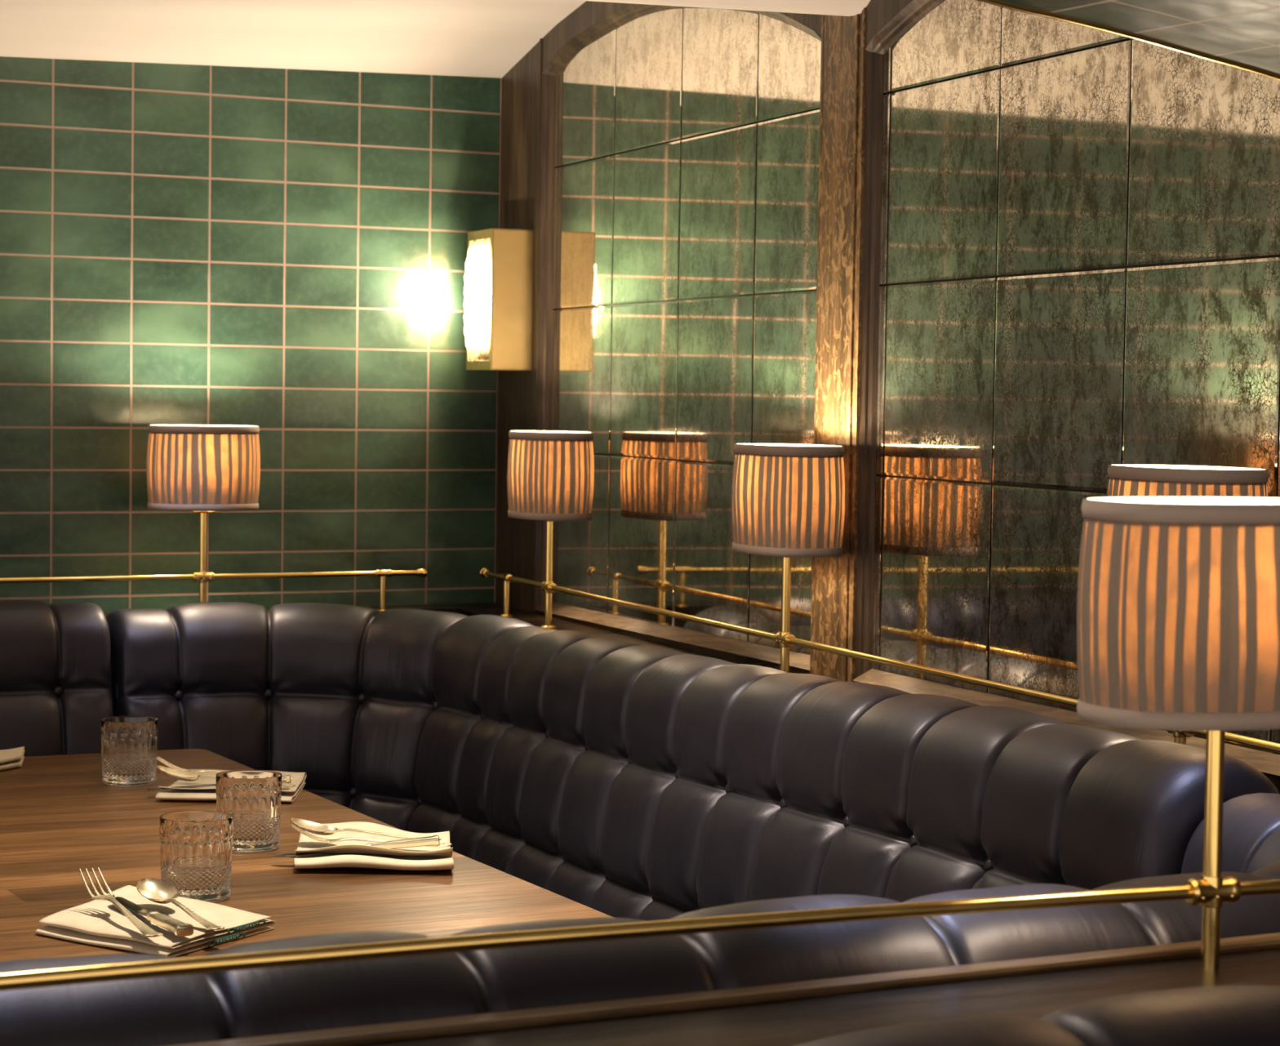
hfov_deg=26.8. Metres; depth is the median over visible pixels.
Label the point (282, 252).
wall
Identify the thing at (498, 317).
wall sconce
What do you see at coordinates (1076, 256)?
mirror
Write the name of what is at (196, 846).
tumbler
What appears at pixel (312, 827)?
spoon
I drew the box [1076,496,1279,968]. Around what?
lamp
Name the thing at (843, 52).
wooden pillar
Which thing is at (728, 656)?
trim
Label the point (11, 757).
napkin
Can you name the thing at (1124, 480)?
lamp
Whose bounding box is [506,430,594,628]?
lamp
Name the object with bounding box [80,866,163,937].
fork
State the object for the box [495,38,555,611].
wooden pillar
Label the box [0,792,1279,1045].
banquette
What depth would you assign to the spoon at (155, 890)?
2.99 m
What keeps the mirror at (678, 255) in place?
attached to the wall at (682, 8)
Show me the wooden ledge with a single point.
(797, 1021)
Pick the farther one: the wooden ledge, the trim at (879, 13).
the trim at (879, 13)
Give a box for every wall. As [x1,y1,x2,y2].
[0,56,502,612]
[553,8,1270,751]
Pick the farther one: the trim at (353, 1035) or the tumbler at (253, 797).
the tumbler at (253, 797)
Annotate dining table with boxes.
[0,748,613,961]
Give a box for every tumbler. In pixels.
[100,715,158,786]
[159,810,233,902]
[215,769,281,853]
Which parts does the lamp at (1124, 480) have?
lamp shade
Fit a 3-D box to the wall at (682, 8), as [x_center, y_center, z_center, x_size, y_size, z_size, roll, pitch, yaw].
[0.819,0.001,2.758,0.170,2.400,5.650,0,3,-21]
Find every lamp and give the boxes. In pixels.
[146,424,260,602]
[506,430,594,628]
[731,443,844,672]
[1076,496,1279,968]
[1106,464,1268,744]
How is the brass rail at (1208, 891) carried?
attached to the wooden ledge
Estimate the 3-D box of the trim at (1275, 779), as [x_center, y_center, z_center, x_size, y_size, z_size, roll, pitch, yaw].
[0.575,0.266,3.114,0.029,0.039,1.462,0,3,-21]
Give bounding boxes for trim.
[103,602,512,617]
[168,932,1279,1045]
[459,607,736,663]
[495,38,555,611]
[532,38,542,612]
[534,609,809,673]
[542,0,821,72]
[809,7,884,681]
[853,680,1279,794]
[865,0,912,48]
[976,0,1279,79]
[1000,0,1279,74]
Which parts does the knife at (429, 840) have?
blade, handle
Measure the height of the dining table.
0.725 m
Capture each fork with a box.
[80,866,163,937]
[155,755,293,779]
[291,823,451,846]
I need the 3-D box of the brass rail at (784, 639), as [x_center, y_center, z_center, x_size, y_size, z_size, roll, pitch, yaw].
[0.217,0.197,3.768,0.026,0.084,2.865,0,3,-21]
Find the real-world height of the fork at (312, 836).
0.029 m
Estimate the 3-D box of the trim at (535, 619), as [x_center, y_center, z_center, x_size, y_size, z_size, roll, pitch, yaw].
[0.291,0.698,3.661,0.112,0.905,3.322,0,3,-21]
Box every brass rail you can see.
[0,567,427,611]
[0,874,1279,991]
[479,567,1279,753]
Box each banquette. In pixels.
[0,600,113,756]
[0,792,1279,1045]
[106,601,1279,920]
[797,985,1279,1045]
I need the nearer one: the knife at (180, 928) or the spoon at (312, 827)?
the knife at (180, 928)
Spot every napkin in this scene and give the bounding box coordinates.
[0,746,24,770]
[35,884,275,956]
[155,768,306,802]
[293,821,453,870]
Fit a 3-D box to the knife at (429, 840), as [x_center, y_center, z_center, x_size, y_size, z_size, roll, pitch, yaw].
[-0.356,0.405,3.365,0.210,0.027,0.020,1,3,-5]
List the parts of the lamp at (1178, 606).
lamp shade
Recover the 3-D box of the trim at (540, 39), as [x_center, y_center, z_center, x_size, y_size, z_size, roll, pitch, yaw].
[-0.190,-0.503,5.063,0.008,1.345,0.008,-1,3,-27]
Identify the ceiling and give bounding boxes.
[0,0,870,78]
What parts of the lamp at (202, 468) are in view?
lamp shade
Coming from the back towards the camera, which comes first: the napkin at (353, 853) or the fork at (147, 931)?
the napkin at (353, 853)
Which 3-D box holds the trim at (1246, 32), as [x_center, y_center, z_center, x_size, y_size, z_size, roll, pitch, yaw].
[-0.760,-0.319,1.378,4.734,0.330,0.600,-1,3,-27]
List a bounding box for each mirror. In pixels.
[534,4,821,670]
[852,0,1279,775]
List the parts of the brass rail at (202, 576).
post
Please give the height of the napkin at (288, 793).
0.022 m
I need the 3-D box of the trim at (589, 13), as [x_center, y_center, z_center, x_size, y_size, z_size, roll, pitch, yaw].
[0.056,-0.935,4.457,0.029,0.416,1.252,0,3,-21]
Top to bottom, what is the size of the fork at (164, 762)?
0.031 m
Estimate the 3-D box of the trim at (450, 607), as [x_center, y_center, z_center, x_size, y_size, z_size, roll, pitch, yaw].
[-2.265,0.632,4.252,4.496,0.905,0.112,-1,3,-27]
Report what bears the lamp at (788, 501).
attached to the brass rail at (784, 639)
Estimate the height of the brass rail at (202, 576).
0.084 m
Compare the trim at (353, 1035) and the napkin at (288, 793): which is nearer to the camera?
the trim at (353, 1035)
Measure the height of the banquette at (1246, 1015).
0.952 m
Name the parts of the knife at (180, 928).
blade, handle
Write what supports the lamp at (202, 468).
attached to the brass rail at (202, 576)
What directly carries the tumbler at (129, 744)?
on the dining table
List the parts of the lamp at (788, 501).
lamp shade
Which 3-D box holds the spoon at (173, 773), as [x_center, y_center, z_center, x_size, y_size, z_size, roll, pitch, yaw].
[-0.599,0.366,3.887,0.201,0.028,0.043,1,3,-2]
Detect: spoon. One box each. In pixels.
[136,877,224,929]
[155,765,295,786]
[289,817,441,839]
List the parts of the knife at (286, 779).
blade, handle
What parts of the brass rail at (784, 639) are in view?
post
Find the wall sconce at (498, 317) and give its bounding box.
[463,228,533,370]
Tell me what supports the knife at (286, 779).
on the napkin at (288, 793)
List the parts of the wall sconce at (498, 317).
frame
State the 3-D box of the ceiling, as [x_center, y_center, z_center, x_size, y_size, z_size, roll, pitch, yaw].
[-1.249,-0.790,2.812,5.203,0.450,3.500,-1,3,-27]
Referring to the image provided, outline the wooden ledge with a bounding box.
[346,946,1279,1045]
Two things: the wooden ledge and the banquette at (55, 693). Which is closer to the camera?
the wooden ledge
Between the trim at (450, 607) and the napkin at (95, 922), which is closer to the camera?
the napkin at (95, 922)
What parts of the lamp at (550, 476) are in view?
lamp shade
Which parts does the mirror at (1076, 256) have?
frame, rail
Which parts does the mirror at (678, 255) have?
rail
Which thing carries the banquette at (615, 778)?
on the floor
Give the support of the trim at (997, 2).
attached to the wall at (682, 8)
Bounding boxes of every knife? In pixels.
[115,896,193,936]
[146,774,290,790]
[271,835,439,857]

